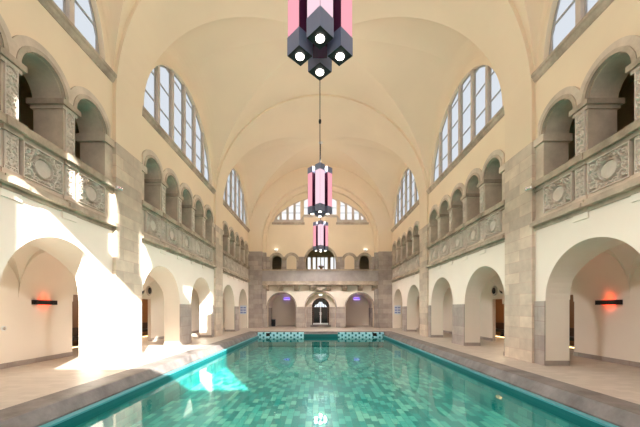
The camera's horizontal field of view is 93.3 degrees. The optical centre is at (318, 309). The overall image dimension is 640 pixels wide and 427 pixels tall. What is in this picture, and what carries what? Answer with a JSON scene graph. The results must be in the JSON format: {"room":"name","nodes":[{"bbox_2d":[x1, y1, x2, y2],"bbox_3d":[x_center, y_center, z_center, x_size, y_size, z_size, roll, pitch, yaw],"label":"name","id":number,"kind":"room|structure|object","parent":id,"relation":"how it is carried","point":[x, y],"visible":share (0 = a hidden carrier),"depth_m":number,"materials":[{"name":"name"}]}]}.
{"room":"indoor swimming pool","nodes":[
{"label":"indoor swimming pool","id":0,"kind":"room"},
{"bbox_2d":[19,74,78,128],"bbox_3d":[-7.535,-6.390,12.575,2.020,0.200,27.150,0,0,0],"label":"ceiling","id":1,"kind":"structure","parent":0,"point":[23,82],"depth_m":8.43,"materials":[{"name":"paint"}]},
{"bbox_2d":[19,84,79,158],"bbox_3d":[-8.445,-4.365,12.575,0.200,3.850,27.150,0,0,0],"label":"wall","id":2,"kind":"structure","parent":0,"point":[25,112],"depth_m":8.63,"materials":[{"name":"paint"}]},
{"bbox_2d":[0,263,199,363],"bbox_3d":[-8.190,-0.380,12.575,0.150,3.780,27.150,0,0,0],"label":"wall","id":3,"kind":"structure","parent":0,"point":[32,331],"depth_m":8.75,"materials":[{"name":"beige paint"}]},
{"bbox_2d":[0,352,72,368],"bbox_3d":[-8.100,1.445,4.475,0.030,0.130,10.950,0,0,0],"label":"baseboard","id":4,"kind":"structure","parent":3,"relation":"attached to","point":[45,358],"depth_m":8.57,"materials":[{"name":"grey stone"}]},
{"bbox_2d":[32,300,56,304],"bbox_3d":[-8.060,-0.215,8.900,0.110,0.140,0.720,0,0,0],"label":"sconce","id":5,"kind":"object","parent":3,"relation":"attached to","point":[34,302],"visible":1,"depth_m":8.82,"materials":[{"name":"black metal"}]},
{"bbox_2d":[146,286,151,295],"bbox_3d":[-8.070,-0.910,14.420,0.090,0.470,0.470,0,0,0],"label":"round fitting","id":6,"kind":"object","parent":3,"relation":"attached to","point":[148,288],"visible":0.99,"depth_m":14.34,"materials":[{"name":"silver metal"}]},
{"bbox_2d":[151,330,199,340],"bbox_3d":[-8.100,1.445,19.935,0.030,0.130,10.630,0,0,0],"label":"baseboard","id":7,"kind":"structure","parent":3,"relation":"attached to","point":[161,337],"depth_m":15.45,"materials":[{"name":"grey stone"}]},
{"bbox_2d":[72,295,147,344],"bbox_3d":[-9.455,0.210,14.800,2.380,2.600,10.400,0,0,0],"label":"wall","id":8,"kind":"structure","parent":0,"point":[75,304],"depth_m":13.09,"materials":[{"name":"brown wood"}]},
{"bbox_2d":[7,239,224,304],"bbox_3d":[-7.305,-1.220,12.575,1.620,1.940,27.150,0,0,0],"label":"ceiling","id":9,"kind":"structure","parent":0,"point":[41,272],"depth_m":8.56,"materials":[{"name":"beige paint"}]},
{"bbox_2d":[0,0,247,360],"bbox_3d":[-6.185,-5.440,12.575,0.680,13.900,27.150,0,0,0],"label":"wall","id":10,"kind":"structure","parent":0,"point":[87,247],"depth_m":8.19,"materials":[{"name":"beige paint"}]},
{"bbox_2d":[0,111,118,230],"bbox_3d":[-5.855,-2.840,5.045,0.420,1.480,7.050,0,0,0],"label":"parapet","id":11,"kind":"object","parent":10,"relation":"attached to","point":[39,177],"visible":0.99,"depth_m":6.50,"materials":[{"name":"stone"}]},
{"bbox_2d":[113,185,122,191],"bbox_3d":[-5.645,-3.413,8.500,0.240,0.105,0.240,0,0,0],"label":"spotlight","id":12,"kind":"object","parent":11,"relation":"attached to","point":[115,187],"visible":1,"depth_m":8.43,"materials":[{"name":"silver metal"}]},
{"bbox_2d":[38,0,116,82],"bbox_3d":[-5.930,-8.180,5.045,0.430,3.480,7.050,0,0,0],"label":"window","id":13,"kind":"structure","parent":10,"relation":"in","point":[76,17],"depth_m":7.57,"materials":[{"name":"glass"}]},
{"bbox_2d":[142,65,215,193],"bbox_3d":[-5.930,-8.180,13.345,0.430,3.480,7.050,0,0,0],"label":"window","id":14,"kind":"structure","parent":10,"relation":"in","point":[168,108],"depth_m":12.62,"materials":[{"name":"glass"}]},
{"bbox_2d":[142,200,216,269],"bbox_3d":[-5.855,-2.840,13.345,0.420,1.480,7.050,0,0,0],"label":"parapet","id":15,"kind":"object","parent":10,"relation":"attached to","point":[152,233],"visible":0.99,"depth_m":12.07,"materials":[{"name":"stone"}]},
{"bbox_2d":[223,169,249,232],"bbox_3d":[-5.930,-8.180,21.645,0.430,3.480,7.050,0,0,0],"label":"window","id":16,"kind":"structure","parent":10,"relation":"in","point":[233,199],"depth_m":21.53,"materials":[{"name":"glass"}]},
{"bbox_2d":[223,250,249,282],"bbox_3d":[-5.855,-2.840,21.645,0.420,1.480,7.050,0,0,0],"label":"parapet","id":17,"kind":"object","parent":10,"relation":"attached to","point":[230,272],"visible":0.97,"depth_m":20.93,"materials":[{"name":"stone"}]},
{"bbox_2d":[240,305,245,313],"bbox_3d":[-6.175,0.000,24.774,0.520,0.720,0.039,0,0,0],"label":"notice board","id":18,"kind":"object","parent":10,"relation":"attached to","point":[242,307],"visible":1,"depth_m":24.76,"materials":[{"name":"white paper"}]},
{"bbox_2d":[248,166,391,251],"bbox_3d":[0.155,-8.625,25.395,13.360,7.530,0.450,0,0,0],"label":"trim","id":19,"kind":"structure","parent":10,"relation":"attached to","point":[292,181],"depth_m":25.17,"materials":[{"name":"paint"}]},
{"bbox_2d":[214,94,428,229],"bbox_3d":[0.155,-8.465,17.495,12.240,7.390,1.250,0,0,0],"label":"ceiling arch","id":20,"kind":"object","parent":10,"relation":"attached to","point":[316,102],"depth_m":17.35,"materials":[{"name":"paint"}]},
{"bbox_2d":[113,0,534,162],"bbox_3d":[0.155,-8.465,9.195,12.240,7.390,1.250,0,0,0],"label":"ceiling arch","id":21,"kind":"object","parent":10,"relation":"attached to","point":[499,23],"depth_m":9.14,"materials":[{"name":"paint"}]},
{"bbox_2d":[223,297,224,327],"bbox_3d":[-7.305,-0.380,25.375,1.620,3.780,0.250,0,0,0],"label":"wall","id":22,"kind":"structure","parent":0,"point":[223,297],"depth_m":25.25,"materials":[{"name":"beige paint"}]},
{"bbox_2d":[272,294,295,325],"bbox_3d":[-3.165,-0.190,29.100,3.200,3.400,0.200,0,0,0],"label":"wall","id":23,"kind":"structure","parent":0,"point":[283,310],"depth_m":29.00,"materials":[{"name":"beige paint"}]},
{"bbox_2d":[0,326,639,409],"bbox_3d":[0.155,1.610,14.500,22.000,0.200,31.400,0,0,0],"label":"floor","id":24,"kind":"structure","parent":0,"point":[22,383],"depth_m":7.77,"materials":[{"name":"beige tile"}]},
{"bbox_2d":[72,322,147,344],"bbox_3d":[-10.145,1.135,15.000,0.500,0.750,8.600,0,0,0],"label":"bench","id":25,"kind":"object","parent":24,"relation":"on","point":[75,331],"visible":0.06,"depth_m":12.94,"materials":[{"name":"black wood"}]},
{"bbox_2d":[79,142,142,365],"bbox_3d":[-6.120,-1.630,9.075,0.750,6.280,1.800,0,0,0],"label":"stone pilaster","id":26,"kind":"object","parent":24,"relation":"on","point":[122,316],"visible":0.99,"depth_m":8.99,"materials":[{"name":"stone"}]},
{"bbox_2d":[164,304,191,345],"bbox_3d":[-6.152,0.635,13.275,0.705,1.750,1.150,0,0,0],"label":"pier","id":27,"kind":"object","parent":24,"relation":"on","point":[185,309],"visible":0.86,"depth_m":13.20,"materials":[{"name":"grey stone"}]},
{"bbox_2d":[199,224,222,336],"bbox_3d":[-6.120,-1.630,17.375,0.750,6.280,1.800,0,0,0],"label":"stone pilaster","id":28,"kind":"object","parent":24,"relation":"on","point":[217,308],"visible":0.94,"depth_m":17.18,"materials":[{"name":"stone"}]},
{"bbox_2d":[225,306,238,331],"bbox_3d":[-6.152,0.635,21.575,0.705,1.750,1.150,0,0,0],"label":"pier","id":29,"kind":"object","parent":24,"relation":"on","point":[236,311],"visible":0.93,"depth_m":21.42,"materials":[{"name":"grey stone"}]},
{"bbox_2d":[248,251,266,327],"bbox_3d":[-5.495,-1.675,25.540,2.060,6.370,0.820,0,0,0],"label":"pier","id":30,"kind":"object","parent":24,"relation":"on","point":[257,295],"visible":0.64,"depth_m":25.17,"materials":[{"name":"grey stone"}]},
{"bbox_2d":[0,331,639,426],"bbox_3d":[0.155,2.054,10.850,9.840,1.112,20.500,0,0,0],"label":"swimming pool","id":31,"kind":"object","parent":24,"relation":"in","point":[416,382],"visible":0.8,"depth_m":8.09,"materials":[{"name":"liquid"}]},
{"bbox_2d":[241,337,399,345],"bbox_3d":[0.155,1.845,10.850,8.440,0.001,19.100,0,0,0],"label":"step","id":32,"kind":"object","parent":31,"relation":"in","point":[260,340],"visible":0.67,"depth_m":18.15,"materials":[{"name":"teal tile"}]},
{"bbox_2d":[310,325,330,326],"bbox_3d":[0.185,1.430,26.775,1.800,0.160,0.350,0,0,0],"label":"step","id":33,"kind":"structure","parent":24,"relation":"on","point":[310,325],"depth_m":26.60,"materials":[{"name":"stone"}]},
{"bbox_2d":[374,251,391,327],"bbox_3d":[5.805,-1.675,25.540,2.060,6.370,0.820,0,0,0],"label":"pier","id":34,"kind":"object","parent":24,"relation":"on","point":[382,260],"visible":0.64,"depth_m":25.17,"materials":[{"name":"grey stone"}]},
{"bbox_2d":[402,306,416,331],"bbox_3d":[6.463,0.635,21.575,0.705,1.750,1.150,0,0,0],"label":"pier","id":35,"kind":"object","parent":24,"relation":"on","point":[404,308],"visible":0.93,"depth_m":21.46,"materials":[{"name":"grey stone"}]},
{"bbox_2d":[419,224,442,336],"bbox_3d":[6.430,-1.630,17.375,0.750,6.280,1.800,0,0,0],"label":"stone pilaster","id":36,"kind":"object","parent":24,"relation":"on","point":[424,307],"visible":0.93,"depth_m":17.25,"materials":[{"name":"stone"}]},
{"bbox_2d":[452,304,480,345],"bbox_3d":[6.463,0.635,13.275,0.705,1.750,1.150,0,0,0],"label":"pier","id":37,"kind":"object","parent":24,"relation":"on","point":[458,310],"visible":0.86,"depth_m":13.12,"materials":[{"name":"grey stone"}]},
{"bbox_2d":[496,322,573,340],"bbox_3d":[10.455,1.135,15.000,0.500,0.750,8.600,0,0,0],"label":"bench","id":38,"kind":"object","parent":24,"relation":"on","point":[499,326],"visible":0.06,"depth_m":16.96,"materials":[{"name":"black wood"}]},
{"bbox_2d":[503,142,569,365],"bbox_3d":[6.430,-1.630,9.075,0.750,6.280,1.800,0,0,0],"label":"stone pilaster","id":39,"kind":"object","parent":24,"relation":"on","point":[524,317],"visible":0.99,"depth_m":9.01,"materials":[{"name":"stone"}]},
{"bbox_2d":[267,192,373,326],"bbox_3d":[0.155,-4.690,26.117,10.000,12.400,0.365,0,0,0],"label":"wall","id":40,"kind":"structure","parent":0,"point":[297,239],"depth_m":25.95,"materials":[{"name":"beige paint"}]},
{"bbox_2d":[266,291,373,326],"bbox_3d":[0.180,-0.060,25.933,9.290,3.140,0.036,0,0,0],"label":"dado","id":41,"kind":"object","parent":40,"relation":"attached to","point":[300,311],"visible":1,"depth_m":25.92,"materials":[{"name":"grey stone"}]},
{"bbox_2d":[266,247,373,268],"bbox_3d":[0.155,-3.980,25.916,9.240,3.180,0.071,0,0,0],"label":"arches","id":42,"kind":"object","parent":40,"relation":"attached to","point":[291,260],"visible":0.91,"depth_m":25.90,"materials":[{"name":"grey stone"}]},
{"bbox_2d":[262,269,378,290],"bbox_3d":[0.155,-2.510,25.560,9.700,1.760,0.780,0,0,0],"label":"balcony","id":43,"kind":"object","parent":40,"relation":"attached to","point":[318,278],"visible":1,"depth_m":25.25,"materials":[{"name":"stone"}]},
{"bbox_2d":[272,198,368,223],"bbox_3d":[0.155,-8.530,25.970,8.300,2.400,0.240,0,0,0],"label":"window","id":44,"kind":"structure","parent":40,"relation":"in","point":[291,215],"depth_m":25.89,"materials":[{"name":"glass"}]},
{"bbox_2d":[263,186,377,252],"bbox_3d":[0.155,-8.625,25.785,13.360,7.530,0.330,0,0,0],"label":"trim","id":45,"kind":"structure","parent":40,"relation":"attached to","point":[350,196],"depth_m":25.62,"materials":[{"name":"paint"}]},
{"bbox_2d":[272,250,368,268],"bbox_3d":[0.155,-4.165,28.100,10.000,3.450,0.200,0,0,0],"label":"wall","id":46,"kind":"structure","parent":0,"point":[364,261],"depth_m":28.00,"materials":[{"name":"paint"}]},
{"bbox_2d":[308,257,335,268],"bbox_3d":[0.370,-4.230,28.130,2.750,1.280,0.020,0,0,0],"label":"window","id":47,"kind":"structure","parent":46,"relation":"in","point":[309,258],"depth_m":28.12,"materials":[{"name":"white glass"}]},
{"bbox_2d":[268,293,372,324],"bbox_3d":[0.185,-0.140,27.650,9.640,3.300,2.700,0,0,0],"label":"wall","id":48,"kind":"structure","parent":0,"point":[312,298],"depth_m":26.75,"materials":[{"name":"beige paint"}]},
{"bbox_2d":[268,308,271,326],"bbox_3d":[-3.165,0.660,27.650,2.640,1.700,2.700,0,0,0],"label":"baseboard","id":49,"kind":"structure","parent":48,"relation":"attached to","point":[269,309],"depth_m":27.46,"materials":[{"name":"grey stone"}]},
{"bbox_2d":[312,298,328,324],"bbox_3d":[0.185,0.150,26.860,1.560,2.400,0.120,0,0,0],"label":"door","id":50,"kind":"structure","parent":48,"relation":"in","point":[320,306],"depth_m":26.85,"materials":[{"name":"brown"}]},
{"bbox_2d":[306,307,334,326],"bbox_3d":[0.185,0.630,26.735,2.560,1.760,0.030,0,0,0],"label":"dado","id":51,"kind":"structure","parent":48,"relation":"attached to","point":[308,309],"depth_m":26.72,"materials":[{"name":"grey stone"}]},
{"bbox_2d":[369,308,372,326],"bbox_3d":[3.535,0.660,27.650,2.640,1.700,2.700,0,0,0],"label":"baseboard","id":52,"kind":"structure","parent":48,"relation":"attached to","point":[370,309],"depth_m":27.49,"materials":[{"name":"grey stone"}]},
{"bbox_2d":[99,0,548,227],"bbox_3d":[0.155,-9.040,13.345,12.000,6.000,23.650,0,0,0],"label":"ceiling","id":53,"kind":"structure","parent":0,"point":[405,64],"depth_m":14.58,"materials":[{"name":"paint"}]},
{"bbox_2d":[287,0,352,80],"bbox_3d":[0.025,-8.105,5.045,0.774,7.770,0.774,0,0,45],"label":"chandelier","id":54,"kind":"object","parent":53,"relation":"hanging from","point":[319,31],"visible":1,"depth_m":4.91,"materials":[{"name":"pink"}]},
{"bbox_2d":[308,119,331,217],"bbox_3d":[0.065,-8.105,13.345,0.774,7.770,0.774,0,0,45],"label":"chandelier","id":55,"kind":"object","parent":53,"relation":"hanging from","point":[319,176],"visible":0.92,"depth_m":13.17,"materials":[{"name":"pink glass"}]},
{"bbox_2d":[313,141,327,251],"bbox_3d":[0.155,-8.105,21.645,0.774,7.770,0.774,0,0,45],"label":"chandelier","id":56,"kind":"object","parent":53,"relation":"hanging from","point":[320,228],"visible":0.95,"depth_m":21.48,"materials":[{"name":"pink glass"}]},
{"bbox_2d":[346,294,368,325],"bbox_3d":[3.535,-0.190,29.100,3.200,3.400,0.200,0,0,0],"label":"wall","id":57,"kind":"structure","parent":0,"point":[357,310],"depth_m":29.00,"materials":[{"name":"beige paint"}]},
{"bbox_2d":[401,298,418,327],"bbox_3d":[7.615,-0.380,25.375,1.620,3.780,0.250,0,0,0],"label":"wall","id":58,"kind":"structure","parent":0,"point":[417,303],"depth_m":25.25,"materials":[{"name":"beige paint"}]},
{"bbox_2d":[392,0,639,360],"bbox_3d":[6.495,-5.440,12.575,0.680,13.900,27.150,0,0,0],"label":"wall","id":59,"kind":"structure","parent":0,"point":[561,247],"depth_m":8.19,"materials":[{"name":"beige paint"}]},
{"bbox_2d":[394,305,400,313],"bbox_3d":[6.485,0.000,24.774,0.520,0.720,0.039,0,0,0],"label":"notice board","id":60,"kind":"object","parent":59,"relation":"attached to","point":[397,308],"visible":1,"depth_m":24.76,"materials":[{"name":"white paper"}]},
{"bbox_2d":[390,250,418,282],"bbox_3d":[6.165,-2.840,21.645,0.420,1.480,7.050,0,0,0],"label":"parapet","id":61,"kind":"object","parent":59,"relation":"attached to","point":[415,256],"visible":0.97,"depth_m":20.78,"materials":[{"name":"stone"}]},
{"bbox_2d":[391,169,418,231],"bbox_3d":[6.240,-8.180,21.645,0.430,3.480,7.050,0,0,0],"label":"window","id":62,"kind":"structure","parent":59,"relation":"in","point":[407,198],"depth_m":21.57,"materials":[{"name":"glass"}]},
{"bbox_2d":[426,65,503,193],"bbox_3d":[6.240,-8.180,13.345,0.430,3.480,7.050,0,0,0],"label":"window","id":63,"kind":"structure","parent":59,"relation":"in","point":[476,108],"depth_m":12.74,"materials":[{"name":"glass"},{"name":"weathered sandstone"}]},
{"bbox_2d":[426,200,504,269],"bbox_3d":[6.165,-2.840,13.345,0.420,1.480,7.050,0,0,0],"label":"parapet","id":64,"kind":"object","parent":59,"relation":"attached to","point":[494,235],"visible":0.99,"depth_m":12.10,"materials":[{"name":"stone"}]},
{"bbox_2d":[531,0,613,82],"bbox_3d":[6.240,-8.180,5.045,0.430,3.480,7.050,0,0,0],"label":"window","id":65,"kind":"structure","parent":59,"relation":"in","point":[572,18],"depth_m":7.56,"materials":[{"name":"glass"},{"name":"weathered sandstone"}]},
{"bbox_2d":[529,118,639,230],"bbox_3d":[6.165,-2.840,5.045,0.420,1.480,7.050,0,0,0],"label":"parapet","id":66,"kind":"object","parent":59,"relation":"attached to","point":[610,175],"visible":0.98,"depth_m":6.68,"materials":[{"name":"stone"}]},
{"bbox_2d":[525,185,534,191],"bbox_3d":[5.955,-3.413,8.500,0.240,0.105,0.240,0,0,0],"label":"spotlight","id":67,"kind":"object","parent":66,"relation":"attached to","point":[532,187],"visible":1,"depth_m":8.43,"materials":[{"name":"silver metal"}]},
{"bbox_2d":[401,239,639,305],"bbox_3d":[7.615,-1.220,12.575,1.620,1.940,27.150,0,0,0],"label":"ceiling","id":68,"kind":"structure","parent":0,"point":[606,273],"depth_m":8.57,"materials":[{"name":"beige paint"}]},
{"bbox_2d":[496,295,573,345],"bbox_3d":[9.765,0.210,14.800,2.380,2.600,10.400,0,0,0],"label":"wall","id":69,"kind":"structure","parent":0,"point":[499,306],"depth_m":17.56,"materials":[{"name":"brown wood"}]},
{"bbox_2d":[443,265,639,361],"bbox_3d":[8.500,-0.380,12.575,0.150,3.780,27.150,0,0,0],"label":"wall","id":70,"kind":"structure","parent":0,"point":[612,331],"depth_m":9.05,"materials":[{"name":"beige paint"}]},
{"bbox_2d":[443,330,492,340],"bbox_3d":[8.410,1.445,19.935,0.030,0.130,10.630,0,0,0],"label":"baseboard","id":71,"kind":"structure","parent":70,"relation":"attached to","point":[450,332],"depth_m":15.37,"materials":[{"name":"grey stone"}]},
{"bbox_2d":[491,286,497,295],"bbox_3d":[8.380,-0.910,14.420,0.090,0.470,0.470,0,0,0],"label":"round fitting","id":72,"kind":"object","parent":70,"relation":"attached to","point":[494,290],"visible":0.99,"depth_m":14.33,"materials":[{"name":"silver metal"}]},
{"bbox_2d":[573,352,639,367],"bbox_3d":[8.410,1.445,4.475,0.030,0.130,10.950,0,0,0],"label":"baseboard","id":73,"kind":"structure","parent":70,"relation":"attached to","point":[601,358],"depth_m":8.74,"materials":[{"name":"grey stone"}]},
{"bbox_2d":[595,300,622,304],"bbox_3d":[8.370,-0.215,8.720,0.110,0.140,0.720,0,0,0],"label":"sconce","id":74,"kind":"object","parent":70,"relation":"attached to","point":[597,302],"visible":1,"depth_m":8.66,"materials":[{"name":"black metal"}]},
{"bbox_2d":[568,81,633,160],"bbox_3d":[8.755,-4.365,12.575,0.200,3.850,27.150,0,0,0],"label":"wall","id":75,"kind":"structure","parent":0,"point":[625,114],"depth_m":8.54,"materials":[{"name":"paint"}]},
{"bbox_2d":[570,74,633,126],"bbox_3d":[7.845,-6.390,12.575,2.020,0.200,27.150,0,0,0],"label":"ceiling","id":76,"kind":"structure","parent":0,"point":[628,79],"depth_m":8.34,"materials":[{"name":"paint"}]},
{"bbox_3d":[-7.205,-2.355,12.575,2.680,0.170,27.150,0,0,0],"label":"floor","id":77,"kind":"structure","parent":0,"visible":0},
{"bbox_2d":[0,14,114,216],"bbox_3d":[-6.185,-3.995,5.045,0.860,3.110,7.050,0,0,0],"label":"arcade","id":78,"kind":"object","parent":77,"relation":"on","point":[54,115],"visible":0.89,"depth_m":6.91,"materials":[{"name":"stone"}]},
{"bbox_2d":[142,150,214,262],"bbox_3d":[-6.185,-3.995,13.345,0.860,3.110,7.050,0,0,0],"label":"arcade","id":79,"kind":"object","parent":77,"relation":"on","point":[160,192],"visible":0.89,"depth_m":12.51,"materials":[{"name":"stone"}]},
{"bbox_2d":[223,221,248,275],"bbox_3d":[-6.185,-3.995,21.645,0.860,3.110,7.050,0,0,0],"label":"arcade","id":80,"kind":"object","parent":77,"relation":"on","point":[240,251],"visible":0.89,"depth_m":20.86,"materials":[{"name":"stone"}]},
{"bbox_3d":[7.515,-2.355,12.575,2.680,0.170,27.150,0,0,0],"label":"floor","id":81,"kind":"structure","parent":0,"visible":0},
{"bbox_2d":[392,221,418,277],"bbox_3d":[6.495,-3.995,21.645,0.860,3.110,7.050,0,0,0],"label":"arcade","id":82,"kind":"object","parent":81,"relation":"on","point":[410,245],"visible":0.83,"depth_m":21.02,"materials":[{"name":"stone"}]},
{"bbox_2d":[428,150,504,261],"bbox_3d":[6.495,-3.995,13.345,0.860,3.110,7.050,0,0,0],"label":"arcade","id":83,"kind":"object","parent":81,"relation":"on","point":[484,192],"visible":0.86,"depth_m":12.51,"materials":[{"name":"stone"}]},
{"bbox_2d":[533,35,639,216],"bbox_3d":[6.495,-3.995,5.045,0.860,3.110,7.050,0,0,0],"label":"arcade","id":84,"kind":"object","parent":81,"relation":"on","point":[595,116],"visible":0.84,"depth_m":6.91,"materials":[{"name":"stone"}]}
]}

